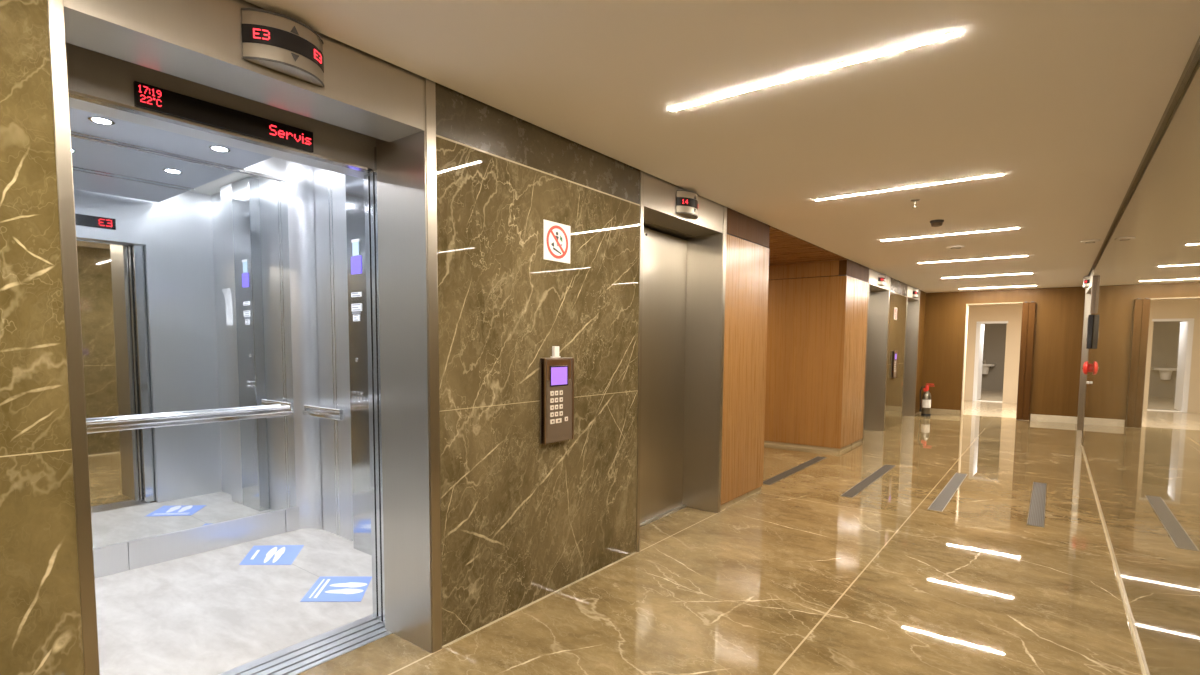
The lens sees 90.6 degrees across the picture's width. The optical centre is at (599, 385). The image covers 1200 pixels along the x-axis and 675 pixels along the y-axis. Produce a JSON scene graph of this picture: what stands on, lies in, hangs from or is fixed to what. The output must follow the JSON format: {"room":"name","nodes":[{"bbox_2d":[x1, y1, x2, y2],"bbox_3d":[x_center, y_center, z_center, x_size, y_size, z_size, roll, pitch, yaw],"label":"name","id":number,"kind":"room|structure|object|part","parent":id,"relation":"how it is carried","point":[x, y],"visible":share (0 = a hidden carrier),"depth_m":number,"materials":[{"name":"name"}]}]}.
{"room":"elevator lobby","nodes":[
{"label":"elevator lobby","id":0,"kind":"room"},
{"bbox_2d":[0,0,769,674],"bbox_3d":[-1.689,0.020,1.438,0.100,2.520,10.630,3,5,37],"label":"wall","id":1,"kind":"structure","parent":0,"point":[523,519],"depth_m":2.88,"materials":[{"name":"stone"}]},
{"bbox_2d":[47,0,99,674],"bbox_3d":[-1.477,0.010,1.669,0.056,2.510,0.033,3,5,37],"label":"trim","id":2,"kind":"structure","parent":1,"relation":"attached to","point":[56,19],"depth_m":1.64,"materials":[{"name":"metal"}]},
{"bbox_2d":[376,80,431,652],"bbox_3d":[-0.877,-0.053,2.716,0.360,2.498,0.054,3,5,37],"label":"trim","id":3,"kind":"structure","parent":1,"relation":"attached to","point":[401,163],"depth_m":2.69,"materials":[{"name":"metal"}]},
{"bbox_2d":[424,78,441,652],"bbox_3d":[-0.749,-0.052,2.622,0.056,2.510,0.050,3,5,37],"label":"trim","id":4,"kind":"structure","parent":1,"relation":"attached to","point":[430,95],"depth_m":2.60,"materials":[{"name":"metal"}]},
{"bbox_2d":[436,135,639,205],"bbox_3d":[-0.260,-1.122,3.216,0.091,0.008,1.595,3,5,37],"label":"trim","id":5,"kind":"structure","parent":1,"relation":"attached to","point":[436,135],"depth_m":3.00,"materials":[{"name":"brushed steel"}]},
{"bbox_2d":[442,552,636,648],"bbox_3d":[-0.259,1.154,3.362,0.056,0.008,1.595,3,5,37],"label":"baseboard","id":6,"kind":"structure","parent":1,"relation":"attached to","point":[562,588],"depth_m":3.16,"materials":[{"name":"stone"}]},
{"bbox_2d":[543,219,569,263],"bbox_3d":[-0.230,-0.775,3.204,0.005,0.205,0.216,3,5,37],"label":"prohibition sign","id":7,"kind":"object","parent":1,"relation":"attached to","point":[556,236],"visible":1,"depth_m":3.19,"materials":[{"name":"white plastic"}]},
{"bbox_2d":[540,346,573,444],"bbox_3d":[-0.233,0.044,3.236,0.042,0.520,0.233,3,5,37],"label":"panel","id":8,"kind":"object","parent":1,"relation":"attached to","point":[556,373],"visible":1,"depth_m":3.21,"materials":[{"name":"brown metal"}]},
{"bbox_3d":[-0.298,0.083,3.144,0.030,0.455,0.004,3,5,37],"label":"rail","id":9,"kind":"part","parent":8,"relation":"part of","materials":[{"name":"brown metal"}]},
{"bbox_3d":[-0.223,0.121,3.232,0.003,0.308,0.195,3,5,37],"label":"plate","id":10,"kind":"part","parent":8,"relation":"part of","materials":[{"name":"brown metal"}]},
{"bbox_3d":[-0.160,0.071,3.325,0.030,0.455,0.004,3,5,37],"label":"rail","id":11,"kind":"part","parent":8,"relation":"part of","materials":[{"name":"brown metal"}]},
{"bbox_2d":[636,170,643,551],"bbox_3d":[0.244,-0.136,3.920,0.056,2.510,0.033,3,5,37],"label":"trim","id":12,"kind":"structure","parent":1,"relation":"attached to","point":[641,172],"depth_m":3.90,"materials":[{"name":"metal"}]},
{"bbox_2d":[676,190,697,218],"bbox_3d":[0.649,-1.302,4.260,0.075,0.160,0.275,3,5,37],"label":"indicator","id":13,"kind":"object","parent":1,"relation":"attached to","point":[687,201],"visible":1,"depth_m":4.19,"materials":[{"name":"metal"}]},
{"bbox_2d":[682,207,723,512],"bbox_3d":[0.854,-0.200,4.978,0.360,2.498,0.054,3,5,37],"label":"trim","id":14,"kind":"structure","parent":1,"relation":"attached to","point":[705,252],"depth_m":4.95,"materials":[{"name":"metal"}]},
{"bbox_2d":[717,206,726,512],"bbox_3d":[0.981,-0.198,4.884,0.056,2.510,0.050,3,5,37],"label":"trim","id":15,"kind":"structure","parent":1,"relation":"attached to","point":[725,208],"depth_m":4.86,"materials":[{"name":"metal"}]},
{"bbox_2d":[720,487,760,509],"bbox_3d":[1.238,1.002,5.374,0.088,0.050,0.915,3,5,37],"label":"baseboard","id":16,"kind":"structure","parent":1,"relation":"attached to","point":[756,490],"depth_m":5.33,"materials":[{"name":"beige stone"}]},
{"bbox_2d":[643,221,694,238],"bbox_3d":[0.373,-1.323,4.516,0.165,0.224,1.257,3,5,37],"label":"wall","id":17,"kind":"structure","parent":0,"point":[651,226],"depth_m":4.66,"materials":[{"name":"metal"}]},
{"bbox_2d":[640,227,686,526],"bbox_3d":[0.369,-0.059,4.587,0.075,2.264,1.169,3,5,37],"label":"elevator door","id":18,"kind":"structure","parent":17,"relation":"in","point":[664,255],"depth_m":4.77,"materials":[{"name":"metal"}]},
{"bbox_3d":[0.182,-0.050,4.355,0.030,2.253,0.573,3,5,37],"label":"door panel","id":19,"kind":"part","parent":18,"relation":"part of","materials":[{"name":"metal"}]},
{"bbox_3d":[0.360,1.064,4.666,0.075,0.011,1.169,3,5,37],"label":"sill","id":20,"kind":"part","parent":18,"relation":"part of","materials":[{"name":"silver metal"}]},
{"bbox_2d":[644,172,722,235],"bbox_3d":[0.531,-1.314,4.380,0.253,0.220,1.172,3,5,37],"label":"trim","id":21,"kind":"structure","parent":17,"relation":"attached to","point":[660,196],"depth_m":4.27,"materials":[{"name":"metal"}]},
{"bbox_2d":[297,390,1141,674],"bbox_3d":[3.463,0.860,8.690,7.400,0.100,28.300,3,5,37],"label":"floor","id":22,"kind":"structure","parent":0,"point":[795,576],"depth_m":3.47,"materials":[{"name":"stone"}]},
{"bbox_2d":[66,43,391,674],"bbox_3d":[-2.115,-0.164,2.931,2.000,2.790,2.380,3,5,37],"label":"car","id":23,"kind":"object","parent":22,"relation":"on","point":[227,243],"visible":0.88,"depth_m":3.67,"materials":[{"name":"metal"}]},
{"bbox_2d":[88,116,114,124],"bbox_3d":[-2.609,-1.391,3.109,0.110,0.008,0.110,3,5,37],"label":"recessed light","id":24,"kind":"object","parent":23,"relation":"attached to","point":[104,120],"depth_m":3.10,"materials":[{"name":"white"}]},
{"bbox_3d":[-3.057,1.051,3.366,0.014,0.172,0.617,3,5,37],"label":"kick plate","id":25,"kind":"part","parent":23,"relation":"part of","materials":[{"name":"metal"}]},
{"bbox_3d":[-2.896,-1.406,3.310,0.024,0.004,1.682,3,5,37],"label":"panel trim","id":26,"kind":"part","parent":23,"relation":"part of","materials":[{"name":"silver metal"}]},
{"bbox_3d":[-2.582,-1.405,3.069,0.830,0.030,1.680,3,5,37],"label":"ceiling panel","id":27,"kind":"part","parent":23,"relation":"part of","materials":[{"name":"silver metal"}]},
{"bbox_3d":[-2.890,-1.409,3.383,0.020,0.020,2.165,3,5,37],"label":"mirror trim","id":28,"kind":"part","parent":23,"relation":"part of","materials":[{"name":"silver metal"}]},
{"bbox_2d":[71,136,295,548],"bbox_3d":[-2.904,-0.225,3.470,0.008,2.355,2.165,3,5,37],"label":"mirror","id":29,"kind":"object","parent":23,"relation":"attached to","point":[186,265],"depth_m":3.78,"materials":[{"name":"silver metal"}]},
{"bbox_3d":[-2.858,0.228,3.449,0.040,0.072,2.080,3,5,37],"label":"handrail","id":30,"kind":"part","parent":23,"relation":"part of","materials":[{"name":"silver metal"}]},
{"bbox_3d":[-2.587,1.011,3.981,0.014,0.172,0.927,3,5,37],"label":"kick plate","id":31,"kind":"part","parent":23,"relation":"part of","materials":[{"name":"metal"}]},
{"bbox_2d":[209,145,230,151],"bbox_3d":[-2.272,-1.419,3.549,0.110,0.008,0.110,3,5,37],"label":"recessed light","id":32,"kind":"object","parent":23,"relation":"attached to","point":[220,148],"depth_m":3.54,"materials":[{"name":"white"}]},
{"bbox_2d":[239,545,303,564],"bbox_3d":[-2.149,1.104,3.887,0.326,0.002,0.440,-1,4,-15],"label":"floor sticker","id":33,"kind":"object","parent":23,"relation":"on","point":[268,554],"visible":1,"depth_m":3.87,"materials":[{"name":"blue plastic"}]},
{"bbox_3d":[-2.274,0.985,4.389,0.014,0.172,0.097,3,5,37],"label":"kick plate","id":34,"kind":"part","parent":23,"relation":"part of","materials":[{"name":"metal"}]},
{"bbox_3d":[-1.475,1.223,2.442,0.253,0.022,1.360,3,5,37],"label":"sill","id":35,"kind":"part","parent":23,"relation":"part of","materials":[{"name":"silver metal"}]},
{"bbox_3d":[-1.949,0.183,4.181,0.505,0.072,0.046,3,5,37],"label":"handrail","id":36,"kind":"part","parent":23,"relation":"part of","materials":[{"name":"silver metal"}]},
{"bbox_2d":[300,577,371,601],"bbox_3d":[-1.476,1.146,3.364,0.320,0.002,0.388,0,4,-9],"label":"floor sticker","id":37,"kind":"object","parent":23,"relation":"on","point":[325,589],"visible":0.99,"depth_m":3.34,"materials":[{"name":"blue plastic"}]},
{"bbox_3d":[-1.578,-0.441,3.849,0.075,0.042,0.005,3,5,37],"label":"label plate","id":38,"kind":"part","parent":23,"relation":"part of","materials":[{"name":"white paper"}]},
{"bbox_3d":[-1.574,-0.508,3.841,0.115,0.049,0.005,3,5,37],"label":"label plate","id":39,"kind":"part","parent":23,"relation":"part of","materials":[{"name":"white paper"}]},
{"bbox_3d":[-1.573,-0.590,3.836,0.115,0.030,0.005,3,5,37],"label":"label plate","id":40,"kind":"part","parent":23,"relation":"part of","materials":[{"name":"white paper"}]},
{"bbox_3d":[-1.507,-0.235,3.860,0.325,2.690,0.079,3,5,37],"label":"control panel","id":41,"kind":"part","parent":23,"relation":"part of","materials":[{"name":"metal"}]},
{"bbox_2d":[763,456,826,484],"bbox_3d":[2.220,0.939,6.708,0.111,0.003,1.870,3,5,37],"label":"floor grate","id":42,"kind":"object","parent":22,"relation":"on","point":[793,470],"visible":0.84,"depth_m":6.58,"materials":[{"name":"grey metal"}]},
{"bbox_2d":[840,464,895,497],"bbox_3d":[2.844,0.977,6.233,0.111,0.003,1.870,3,5,37],"label":"floor grate","id":43,"kind":"object","parent":22,"relation":"on","point":[852,492],"visible":1,"depth_m":6.11,"materials":[{"name":"grey metal"}]},
{"bbox_2d":[919,384,933,415],"bbox_3d":[6.574,0.278,11.946,0.208,0.650,0.177,0,4,-2],"label":"fire extinguisher","id":44,"kind":"object","parent":22,"relation":"on","point":[926,397],"visible":1,"depth_m":11.90,"materials":[{"name":"metal"}]},
{"bbox_2d":[927,473,967,511],"bbox_3d":[3.417,1.012,5.798,0.111,0.003,1.870,3,5,37],"label":"floor grate","id":45,"kind":"object","parent":22,"relation":"on","point":[949,490],"visible":1,"depth_m":5.65,"materials":[{"name":"grey metal"}]},
{"bbox_2d":[1027,482,1046,526],"bbox_3d":[3.967,1.045,5.379,0.111,0.003,1.870,3,5,37],"label":"floor grate","id":46,"kind":"object","parent":22,"relation":"on","point":[1036,515],"visible":1,"depth_m":5.23,"materials":[{"name":"grey metal"}]},
{"bbox_2d":[244,0,1199,292],"bbox_3d":[0.404,-1.524,5.107,6.640,0.125,19.150,3,5,37],"label":"ceiling","id":47,"kind":"structure","parent":0,"point":[1066,100],"depth_m":2.68,"materials":[{"name":"white paint"}]},
{"bbox_2d":[670,31,961,110],"bbox_3d":[0.805,-1.274,2.451,1.183,0.004,0.023,3,5,37],"label":"recessed light","id":48,"kind":"object","parent":47,"relation":"in","point":[958,32],"visible":1,"depth_m":2.37,"materials":[{"name":"white plastic"}]},
{"bbox_2d":[816,174,1003,200],"bbox_3d":[2.116,-1.385,4.164,1.183,0.004,0.023,3,5,37],"label":"recessed light","id":49,"kind":"object","parent":47,"relation":"in","point":[997,174],"visible":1,"depth_m":4.11,"materials":[{"name":"white plastic"}]},
{"bbox_2d":[910,199,919,207],"bbox_3d":[2.387,-1.381,4.501,0.064,0.056,0.064,3,5,37],"label":"sprinkler","id":50,"kind":"object","parent":47,"relation":"attached to","point":[912,200],"visible":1,"depth_m":4.49,"materials":[{"name":"metal"}]},
{"bbox_2d":[930,219,943,226],"bbox_3d":[2.970,-1.431,5.237,0.110,0.050,0.110,3,5,37],"label":"smoke detector","id":51,"kind":"object","parent":47,"relation":"attached to","point":[934,223],"visible":1,"depth_m":5.21,"materials":[{"name":"grey plastic"}]},
{"bbox_2d":[881,228,1017,240],"bbox_3d":[3.428,-1.496,5.880,1.183,0.004,0.023,3,5,37],"label":"recessed light","id":52,"kind":"object","parent":47,"relation":"in","point":[1010,228],"visible":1,"depth_m":5.85,"materials":[{"name":"white"}]},
{"bbox_2d":[947,245,964,248],"bbox_3d":[3.947,-1.536,6.588,0.170,0.016,0.170,3,5,37],"label":"ceiling speaker","id":53,"kind":"object","parent":47,"relation":"attached to","point":[958,246],"visible":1,"depth_m":6.55,"materials":[{"name":"white plastic"}]},
{"bbox_2d":[926,256,1020,262],"bbox_3d":[4.707,-1.605,7.553,1.183,0.004,0.023,3,5,37],"label":"recessed light","id":54,"kind":"object","parent":47,"relation":"in","point":[1014,256],"visible":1,"depth_m":7.53,"materials":[{"name":"white"}]},
{"bbox_2d":[951,273,1031,277],"bbox_3d":[6.002,-1.715,9.246,1.183,0.004,0.023,3,5,37],"label":"recessed light","id":55,"kind":"object","parent":47,"relation":"in","point":[1025,273],"visible":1,"depth_m":9.19,"materials":[{"name":"white"}]},
{"bbox_2d":[1080,239,1099,242],"bbox_3d":[5.080,-1.495,6.154,0.160,0.020,0.160,3,5,37],"label":"ceiling speaker","id":56,"kind":"object","parent":47,"relation":"attached to","point":[1091,240],"visible":1,"depth_m":6.11,"materials":[{"name":"white plastic"}]},
{"bbox_2d":[764,260,838,447],"bbox_3d":[1.554,-0.511,8.964,3.900,2.470,0.080,3,5,37],"label":"wall","id":57,"kind":"structure","parent":0,"point":[802,312],"depth_m":8.02,"materials":[{"name":"brown wood"}]},
{"bbox_2d":[764,440,832,450],"bbox_3d":[1.547,0.745,9.057,3.900,0.050,0.070,3,5,37],"label":"baseboard","id":58,"kind":"structure","parent":57,"relation":"attached to","point":[765,442],"depth_m":8.12,"materials":[{"name":"beige stone"}]},
{"bbox_2d":[771,275,838,279],"bbox_3d":[1.566,-1.524,8.899,3.900,0.020,0.065,3,5,37],"label":"trim","id":59,"kind":"structure","parent":0,"point":[836,275],"depth_m":7.95,"materials":[{"name":"brown wood"}]},
{"bbox_2d":[833,259,868,448],"bbox_3d":[3.462,-0.441,8.171,0.100,2.470,1.130,3,5,37],"label":"wall","id":60,"kind":"structure","parent":0,"point":[852,309],"depth_m":7.94,"materials":[{"name":"brown wood"}]},
{"bbox_2d":[833,439,861,451],"bbox_3d":[3.451,0.815,8.267,0.088,0.050,1.120,3,5,37],"label":"baseboard","id":61,"kind":"structure","parent":60,"relation":"attached to","point":[860,440],"depth_m":8.05,"materials":[{"name":"beige stone"}]},
{"bbox_2d":[862,268,869,441],"bbox_3d":[3.837,-0.440,8.618,0.056,2.510,0.033,3,5,37],"label":"trim","id":62,"kind":"structure","parent":60,"relation":"attached to","point":[869,268],"depth_m":8.60,"materials":[{"name":"metal"}]},
{"bbox_2d":[884,278,925,430],"bbox_3d":[5.673,-0.604,11.065,0.100,2.520,3.400,3,5,37],"label":"wall","id":63,"kind":"structure","parent":0,"point":[896,331],"depth_m":10.41,"materials":[{"name":"stone"}]},
{"bbox_2d":[864,277,889,430],"bbox_3d":[4.521,-0.510,9.773,0.360,2.498,0.054,3,5,37],"label":"trim","id":64,"kind":"structure","parent":63,"relation":"attached to","point":[878,300],"depth_m":9.74,"materials":[{"name":"metal"}]},
{"bbox_2d":[883,277,890,430],"bbox_3d":[4.649,-0.509,9.679,0.056,2.510,0.050,3,5,37],"label":"trim","id":65,"kind":"structure","parent":63,"relation":"attached to","point":[890,277],"depth_m":9.65,"materials":[{"name":"metal"}]},
{"bbox_2d":[891,351,897,377],"bbox_3d":[4.988,-0.367,10.066,0.042,0.458,0.233,3,5,37],"label":"panel","id":66,"kind":"object","parent":63,"relation":"attached to","point":[894,353],"visible":1,"depth_m":9.99,"materials":[{"name":"brown metal"}]},
{"bbox_2d":[894,307,896,319],"bbox_3d":[4.999,-1.223,10.040,0.005,0.205,0.216,3,5,37],"label":"prohibition sign","id":67,"kind":"object","parent":63,"relation":"attached to","point":[895,308],"visible":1,"depth_m":10.02,"materials":[{"name":"white"}]},
{"bbox_2d":[902,285,907,415],"bbox_3d":[5.535,-0.584,10.839,0.056,2.510,0.033,3,5,37],"label":"trim","id":68,"kind":"structure","parent":63,"relation":"attached to","point":[907,285],"depth_m":10.81,"materials":[{"name":"metal"}]},
{"bbox_2d":[903,291,919,415],"bbox_3d":[6.159,-0.649,11.915,0.360,2.498,0.054,3,5,37],"label":"trim","id":69,"kind":"structure","parent":63,"relation":"attached to","point":[912,306],"depth_m":11.85,"materials":[{"name":"metal"}]},
{"bbox_2d":[914,294,919,415],"bbox_3d":[6.287,-0.648,11.821,0.056,2.510,0.050,3,5,37],"label":"trim","id":70,"kind":"structure","parent":63,"relation":"attached to","point":[919,294],"depth_m":11.80,"materials":[{"name":"metal"}]},
{"bbox_2d":[964,304,1022,402],"bbox_3d":[10.121,-0.837,14.991,4.600,2.500,0.150,3,5,37],"label":"wall","id":71,"kind":"structure","parent":0,"point":[1014,312],"depth_m":14.88,"materials":[{"name":"beige paint"}]},
{"bbox_2d":[973,323,978,400],"bbox_3d":[9.705,-0.613,15.320,0.060,2.000,0.175,3,5,37],"label":"trim","id":72,"kind":"structure","parent":71,"relation":"attached to","point":[977,324],"depth_m":15.25,"materials":[{"name":"white paint"}]},
{"bbox_2d":[975,324,984,400],"bbox_3d":[9.975,-0.625,15.549,0.100,1.975,0.800,4,5,39],"label":"door leaf","id":73,"kind":"structure","parent":71,"relation":"in","point":[980,361],"depth_m":15.47,"materials":[{"name":"white paint"}]},
{"bbox_2d":[977,321,1007,323],"bbox_3d":[9.954,-1.611,15.065,0.670,0.050,0.175,3,5,37],"label":"trim","id":74,"kind":"structure","parent":71,"relation":"attached to","point":[980,322],"depth_m":15.04,"materials":[{"name":"white paint"}]},
{"bbox_2d":[981,323,1006,390],"bbox_3d":[13.140,-1.093,18.937,4.600,2.500,0.100,3,5,37],"label":"wall","id":75,"kind":"structure","parent":0,"point":[994,345],"depth_m":19.18,"materials":[{"name":"beige paint"}]},
{"bbox_2d":[982,360,994,373],"bbox_3d":[12.421,-0.616,19.187,0.560,0.462,0.400,3,5,37],"label":"basin","id":76,"kind":"object","parent":75,"relation":"attached to","point":[985,367],"visible":0.78,"depth_m":19.11,"materials":[{"name":"white ceramic"}]},
{"bbox_2d":[921,287,1083,419],"bbox_3d":[7.860,-0.630,11.672,2.640,2.520,0.220,3,5,37],"label":"wall","id":77,"kind":"structure","parent":0,"point":[1058,311],"depth_m":11.25,"materials":[{"name":"brown wood"}]},
{"bbox_2d":[921,408,959,415],"bbox_3d":[7.014,0.531,12.248,0.710,0.110,0.012,3,5,37],"label":"baseboard","id":78,"kind":"structure","parent":77,"relation":"attached to","point":[933,411],"depth_m":12.19,"materials":[{"name":"beige stone"}]},
{"bbox_2d":[961,304,968,415],"bbox_3d":[7.395,-0.522,12.042,0.018,2.245,0.248,3,5,37],"label":"trim","id":79,"kind":"structure","parent":77,"relation":"attached to","point":[967,306],"depth_m":11.99,"materials":[{"name":"beige paint"}]},
{"bbox_2d":[967,302,1022,304],"bbox_3d":[7.761,-1.617,11.693,0.930,0.018,0.246,3,5,37],"label":"trim","id":80,"kind":"structure","parent":77,"relation":"attached to","point":[1010,302],"depth_m":11.63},
{"bbox_2d":[1016,301,1035,419],"bbox_3d":[8.106,-0.474,11.304,0.200,2.252,0.078,3,5,37],"label":"door","id":81,"kind":"structure","parent":77,"relation":"in","point":[1028,309],"depth_m":11.28,"materials":[{"name":"brown wood"}]},
{"bbox_2d":[1030,414,1075,423],"bbox_3d":[8.479,0.613,11.125,0.675,0.125,0.025,3,5,37],"label":"baseboard","id":82,"kind":"structure","parent":77,"relation":"attached to","point":[1034,417],"depth_m":11.11,"materials":[{"name":"beige stone"}]},
{"bbox_2d":[1076,288,1085,426],"bbox_3d":[8.500,-0.552,10.419,0.100,2.550,1.000,3,5,37],"label":"wall","id":83,"kind":"structure","parent":0,"point":[1084,288],"depth_m":10.52,"materials":[{"name":"stone"}]},
{"bbox_2d":[1077,292,1090,429],"bbox_3d":[8.283,-0.493,9.923,0.360,2.498,0.054,3,5,37],"label":"trim","id":84,"kind":"structure","parent":83,"relation":"attached to","point":[1088,296],"depth_m":10.01,"materials":[{"name":"metal"}]},
{"bbox_2d":[1082,45,1199,674],"bbox_3d":[2.023,-0.004,1.950,0.100,2.550,15.950,3,5,37],"label":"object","id":85,"kind":"structure","parent":0,"point":[1141,437],"depth_m":2.69,"materials":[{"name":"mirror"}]},
{"bbox_2d":[1082,361,1090,383],"bbox_3d":[6.212,-0.174,7.592,0.082,0.288,0.176,3,5,37],"label":"bell","id":86,"kind":"object","parent":85,"relation":"attached to","point":[1086,367],"visible":0.99,"depth_m":7.54,"materials":[{"name":"red metal"}]},
{"bbox_2d":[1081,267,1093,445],"bbox_3d":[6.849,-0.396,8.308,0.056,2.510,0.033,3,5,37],"label":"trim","id":87,"kind":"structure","parent":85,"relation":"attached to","point":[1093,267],"depth_m":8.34,"materials":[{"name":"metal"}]},
{"bbox_2d":[1086,276,1095,348],"bbox_3d":[6.227,-0.932,7.531,0.058,0.920,0.100,3,5,37],"label":"wall box","id":88,"kind":"object","parent":85,"relation":"attached to","point":[1089,336],"visible":1,"depth_m":7.50,"materials":[{"name":"black"}]},
{"bbox_2d":[1081,446,1146,674],"bbox_3d":[1.977,1.260,2.067,0.032,0.012,15.950,3,5,37],"label":"baseboard","id":89,"kind":"structure","parent":85,"relation":"attached to","point":[1138,653],"depth_m":3.41,"materials":[{"name":"stone"}]},
{"bbox_3d":[4.003,-1.630,9.262,0.165,0.224,1.380,3,5,37],"label":"wall","id":90,"kind":"structure","parent":0,"visible":0},
{"bbox_2d":[869,269,888,290],"bbox_3d":[4.162,-1.621,9.126,0.253,0.220,1.295,3,5,37],"label":"trim","id":91,"kind":"structure","parent":90,"relation":"attached to","point":[873,286],"depth_m":8.96,"materials":[{"name":"metal"}]},
{"bbox_2d":[878,274,885,285],"bbox_3d":[4.302,-1.611,9.035,0.075,0.160,0.275,3,5,37],"label":"indicator","id":92,"kind":"object","parent":90,"relation":"attached to","point":[881,277],"visible":1,"depth_m":8.96,"materials":[{"name":"metal"}]},
{"bbox_3d":[5.671,-1.771,11.444,0.165,0.224,1.280,3,5,37],"label":"wall","id":93,"kind":"structure","parent":0,"visible":0},
{"bbox_2d":[908,285,919,300],"bbox_3d":[5.830,-1.763,11.307,0.253,0.220,1.195,3,5,37],"label":"trim","id":94,"kind":"structure","parent":93,"relation":"attached to","point":[910,288],"depth_m":11.13,"materials":[{"name":"metal"}]},
{"bbox_2d":[913,288,918,297],"bbox_3d":[5.970,-1.752,11.217,0.075,0.160,0.275,3,5,37],"label":"indicator","id":95,"kind":"object","parent":93,"relation":"attached to","point":[915,291],"visible":1,"depth_m":11.14,"materials":[{"name":"metal"}]},
{"bbox_3d":[7.766,-1.576,8.897,0.165,0.224,2.200,3,5,37],"label":"wall","id":96,"kind":"structure","parent":0,"visible":0},
{"bbox_2d":[1083,276,1089,287],"bbox_3d":[7.467,-1.594,9.124,0.075,0.160,0.275,3,5,37],"label":"indicator","id":97,"kind":"object","parent":96,"relation":"attached to","point":[1086,280],"visible":1,"depth_m":9.04,"materials":[{"name":"metal"}]},
{"bbox_2d":[1086,269,1092,293],"bbox_3d":[7.592,-1.588,9.013,0.253,0.220,2.115,3,5,37],"label":"trim","id":98,"kind":"structure","parent":96,"relation":"attached to","point":[1088,290],"depth_m":9.00,"materials":[{"name":"metal"}]},
{"bbox_3d":[-1.341,-1.319,2.264,0.165,0.160,1.600,3,5,37],"label":"wall","id":99,"kind":"structure","parent":0,"visible":0},
{"bbox_2d":[64,0,423,141],"bbox_3d":[-1.194,-1.168,2.123,0.253,0.220,1.157,3,5,37],"label":"trim","id":100,"kind":"structure","parent":99,"relation":"attached to","point":[198,41],"depth_m":1.98,"materials":[{"name":"metal"}]},
{"bbox_2d":[241,8,324,86],"bbox_3d":[-1.058,-1.157,2.027,0.075,0.160,0.275,3,5,37],"label":"indicator","id":101,"kind":"object","parent":99,"relation":"attached to","point":[281,43],"visible":1,"depth_m":1.98,"materials":[{"name":"metal"}]}
]}

